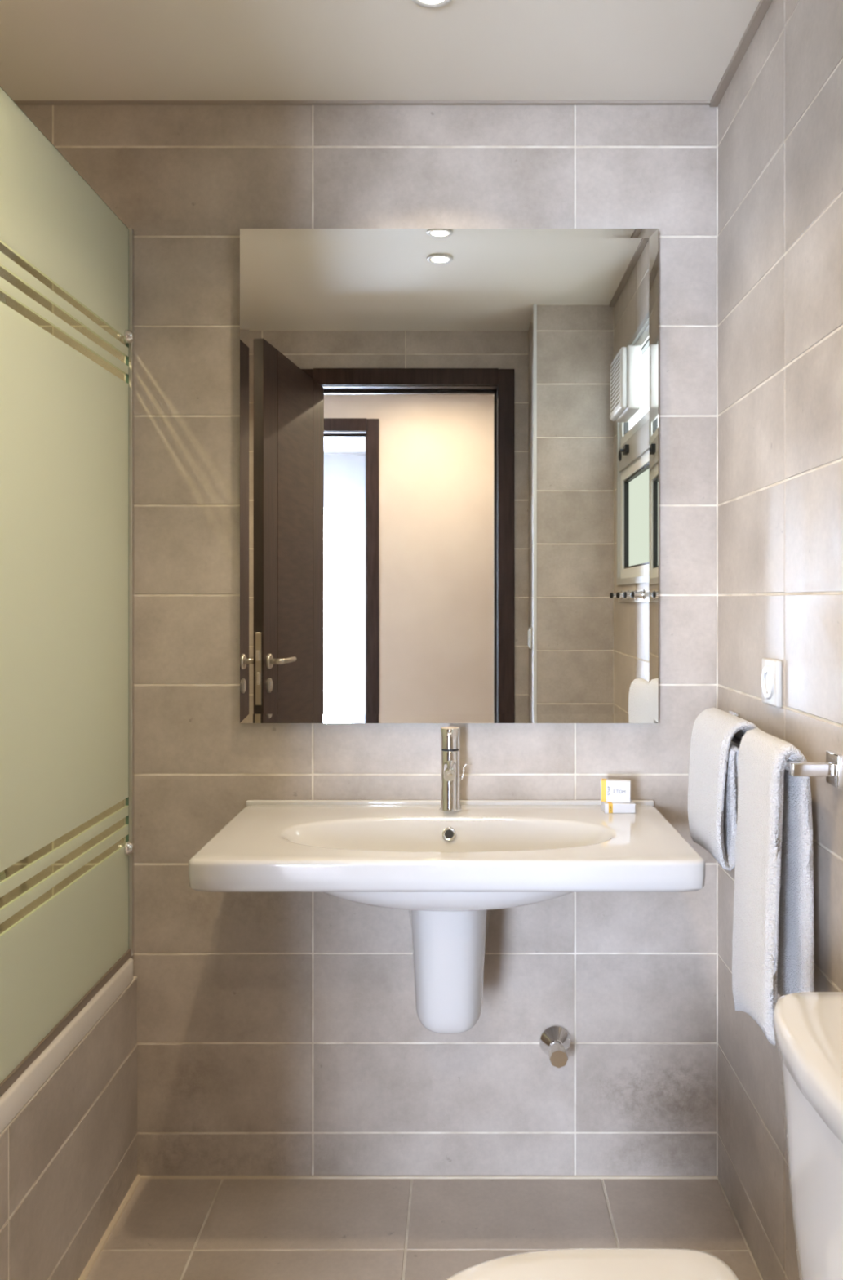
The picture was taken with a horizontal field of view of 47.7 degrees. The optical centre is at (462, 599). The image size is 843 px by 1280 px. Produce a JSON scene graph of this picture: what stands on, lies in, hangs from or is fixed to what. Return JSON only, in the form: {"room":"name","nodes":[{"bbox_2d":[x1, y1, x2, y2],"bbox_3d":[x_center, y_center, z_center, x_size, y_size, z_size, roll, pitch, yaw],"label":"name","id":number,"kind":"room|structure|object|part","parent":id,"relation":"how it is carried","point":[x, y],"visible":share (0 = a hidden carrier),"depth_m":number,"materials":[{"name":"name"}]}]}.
{"room":"bathroom","nodes":[
{"label":"bathroom","id":0,"kind":"room"},
{"bbox_2d":[0,976,137,1279],"bbox_3d":[-0.754,1.078,1.222,0.040,0.455,1.857,0,0,0],"label":"wall","id":1,"kind":"structure","parent":0,"point":[68,1157],"depth_m":1.79,"materials":[{"name":"tile"}]},
{"bbox_2d":[78,1174,141,1279],"bbox_3d":[-0.733,1.308,1.222,0.020,0.019,1.857,0,0,0],"label":"trim","id":2,"kind":"structure","parent":1,"relation":"attached to","point":[99,1249],"depth_m":1.96,"materials":[{"name":"beige tile"}]},
{"bbox_2d":[0,105,718,1175],"bbox_3d":[-0.426,0.041,2.210,2.247,2.530,0.120,0,0,0],"label":"wall","id":3,"kind":"structure","parent":0,"point":[279,1033],"depth_m":2.15,"materials":[{"name":"tile"}]},
{"bbox_2d":[0,293,7,881],"bbox_3d":[-1.101,-0.027,2.057,0.227,1.358,0.187,0,0,0],"label":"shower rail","id":4,"kind":"object","parent":3,"relation":"attached to","point":[3,875],"visible":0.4,"depth_m":2.14,"materials":[{"name":"silver metal"}]},
{"bbox_2d":[0,86,134,1097],"bbox_3d":[-0.749,-0.017,1.725,0.035,1.636,0.850,0,0,0],"label":"screen","id":5,"kind":"object","parent":3,"relation":"attached to","point":[67,421],"visible":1,"depth_m":1.78,"materials":[{"name":"green glass"}]},
{"bbox_2d":[13,100,711,105],"bbox_3d":[-0.446,-1.121,2.146,2.009,0.006,0.009,0,0,0],"label":"trim","id":6,"kind":"structure","parent":3,"relation":"attached to","point":[17,102],"depth_m":2.14,"materials":[{"name":"beige paint"}]},
{"bbox_2d":[140,1175,718,1179],"bbox_3d":[-0.079,1.305,2.149,1.311,0.009,0.009,0,0,0],"label":"trim","id":7,"kind":"structure","parent":3,"relation":"attached to","point":[222,1177],"depth_m":2.15,"materials":[{"name":"beige tile"}]},
{"bbox_2d":[188,800,705,911],"bbox_3d":[-0.028,0.518,1.912,0.922,0.134,0.476,0,0,0],"label":"washbasin","id":8,"kind":"object","parent":3,"relation":"attached to","point":[406,855],"visible":1,"depth_m":1.74,"materials":[{"name":"white ceramic"}]},
{"bbox_2d":[439,726,471,812],"bbox_3d":[-0.028,0.369,2.054,0.064,0.180,0.104,0,0,22],"label":"faucet","id":9,"kind":"object","parent":8,"relation":"on","point":[450,735],"visible":1,"depth_m":2.06,"materials":[{"name":"silver metal"}]},
{"bbox_3d":[-0.026,0.365,2.035,0.027,0.038,0.068,0,0,0],"label":"spout","id":10,"kind":"part","parent":9,"relation":"part of","materials":[{"name":"silver metal"}]},
{"bbox_3d":[-0.026,0.288,2.047,0.011,0.006,0.038,0,0,0],"label":"lever","id":11,"kind":"part","parent":9,"relation":"part of","materials":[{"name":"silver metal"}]},
{"bbox_3d":[-0.026,0.302,2.078,0.042,0.045,0.042,0,0,0],"label":"handle","id":12,"kind":"part","parent":9,"relation":"part of","materials":[{"name":"silver metal"}]},
{"bbox_3d":[0.005,0.380,2.090,0.032,0.041,0.003,0,0,0],"label":"pop rod","id":13,"kind":"part","parent":9,"relation":"part of","materials":[{"name":"silver metal"}]},
{"bbox_2d":[600,800,635,813],"bbox_3d":[0.339,0.449,2.071,0.066,0.020,0.046,0,0,-2],"label":"soap box","id":14,"kind":"object","parent":8,"relation":"on","point":[606,806],"visible":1,"depth_m":2.05,"materials":[{"name":"white cardboard"}]},
{"bbox_2d":[600,778,631,802],"bbox_3d":[0.334,0.415,2.072,0.064,0.046,0.020,0,0,12],"label":"soap box","id":15,"kind":"object","parent":14,"relation":"on","point":[611,790],"visible":1,"depth_m":2.06,"materials":[{"name":"white cardboard"}]},
{"bbox_2d":[240,228,658,723],"bbox_3d":[-0.030,-0.278,2.139,0.937,1.107,0.020,0,0,0],"label":"mirror","id":16,"kind":"object","parent":3,"relation":"attached to","point":[449,437],"visible":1,"depth_m":2.13,"materials":[{"name":"clear glass"}]},
{"bbox_2d":[408,909,492,1033],"bbox_3d":[-0.028,0.729,2.000,0.240,0.288,0.299,0,0,0],"label":"pedestal","id":17,"kind":"object","parent":3,"relation":"attached to","point":[449,948],"visible":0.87,"depth_m":1.88,"materials":[{"name":"white ceramic"}]},
{"bbox_2d":[539,1025,571,1067],"bbox_3d":[0.210,0.996,2.107,0.071,0.071,0.086,0,0,0],"label":"valve","id":18,"kind":"object","parent":3,"relation":"attached to","point":[555,1041],"visible":1,"depth_m":2.13,"materials":[{"name":"silver metal"}]},
{"bbox_3d":[0.210,0.996,2.082,0.041,0.041,0.036,0,0,0],"label":"knob","id":19,"kind":"part","parent":18,"relation":"part of","materials":[{"name":"silver metal"}]},
{"bbox_2d":[0,0,760,100],"bbox_3d":[-0.426,-1.154,1.242,2.247,0.060,2.017,0,0,0],"label":"ceiling","id":20,"kind":"structure","parent":0,"point":[51,50],"depth_m":1.94,"materials":[{"name":"beige paint"}]},
{"bbox_2d":[412,0,452,8],"bbox_3d":[-0.057,-1.122,1.758,0.086,0.006,0.086,0,0,0],"label":"recessed light","id":21,"kind":"object","parent":20,"relation":"in","point":[425,3],"visible":1,"depth_m":1.78,"materials":[{"name":"white plastic"}]},
{"bbox_2d":[85,1178,763,1279],"bbox_3d":[-0.426,1.355,1.222,2.247,0.100,2.097,0,0,0],"label":"floor","id":22,"kind":"structure","parent":0,"point":[168,1228],"depth_m":1.99,"materials":[{"name":"tile"}]},
{"bbox_2d":[0,957,133,1133],"bbox_3d":[-1.090,1.000,1.222,0.710,0.396,1.851,0,0,0],"label":"bathtub","id":23,"kind":"object","parent":22,"relation":"on","point":[17,1095],"visible":0.41,"depth_m":1.74,"materials":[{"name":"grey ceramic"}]},
{"bbox_2d":[445,991,842,1279],"bbox_3d":[0.251,0.912,1.090,0.648,0.788,0.384,0,0,0],"label":"toilet","id":24,"kind":"object","parent":22,"relation":"on","point":[808,1026],"visible":1,"depth_m":1.15,"materials":[{"name":"white ceramic"}]},
{"bbox_3d":[0.142,0.871,1.090,0.430,0.024,0.364,0,0,0],"label":"seat lid","id":25,"kind":"part","parent":24,"relation":"part of","materials":[{"name":"white plastic"}]},
{"bbox_3d":[0.481,0.546,1.090,0.187,0.046,0.384,0,0,0],"label":"cistern lid","id":26,"kind":"part","parent":24,"relation":"part of","materials":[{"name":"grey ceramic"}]},
{"bbox_2d":[717,0,842,1279],"bbox_3d":[0.637,0.091,1.222,0.120,2.430,1.858,0,0,0],"label":"wall","id":27,"kind":"structure","parent":0,"point":[780,237],"depth_m":1.72,"materials":[{"name":"tile"}]},
{"bbox_2d":[710,0,773,106],"bbox_3d":[0.568,-1.119,1.222,0.018,0.010,1.857,0,0,0],"label":"trim","id":28,"kind":"structure","parent":27,"relation":"attached to","point":[763,6],"depth_m":1.93,"materials":[{"name":"beige"}]},
{"bbox_2d":[761,657,782,707],"bbox_3d":[0.569,0.152,1.755,0.017,0.085,0.085,0,0,0],"label":"wall socket","id":29,"kind":"object","parent":27,"relation":"attached to","point":[771,676],"visible":1,"depth_m":1.73,"materials":[{"name":"white plastic"}]},
{"bbox_2d":[728,710,842,788],"bbox_3d":[0.540,0.260,1.730,0.073,0.050,0.588,0,0,0],"label":"towel rail","id":30,"kind":"object","parent":27,"relation":"attached to","point":[833,768],"visible":0.64,"depth_m":1.45,"materials":[{"name":"silver metal"}]},
{"bbox_2d":[688,707,759,871],"bbox_3d":[0.511,0.358,1.827,0.105,0.279,0.239,0,0,0],"label":"towel","id":31,"kind":"object","parent":30,"relation":"hanging from","point":[713,777],"visible":0.74,"depth_m":1.76,"materials":[{"name":"white fabric"}]},
{"bbox_3d":[0.572,0.260,2.000,0.010,0.050,0.048,0,0,0],"label":"wall plate","id":32,"kind":"part","parent":30,"relation":"part of","materials":[{"name":"silver metal"}]},
{"bbox_2d":[732,728,814,1045],"bbox_3d":[0.514,0.476,1.583,0.081,0.502,0.207,0,0,0],"label":"towel","id":33,"kind":"object","parent":30,"relation":"hanging from","point":[773,937],"visible":0.95,"depth_m":1.53,"materials":[{"name":"white fabric"}]},
{"bbox_3d":[0.536,0.260,1.460,0.065,0.020,0.018,0,0,0],"label":"post","id":34,"kind":"part","parent":30,"relation":"part of","materials":[{"name":"silver metal"}]},
{"bbox_3d":[0.572,0.260,1.460,0.010,0.050,0.048,0,0,0],"label":"wall plate","id":35,"kind":"part","parent":30,"relation":"part of","materials":[{"name":"silver metal"}]}
]}

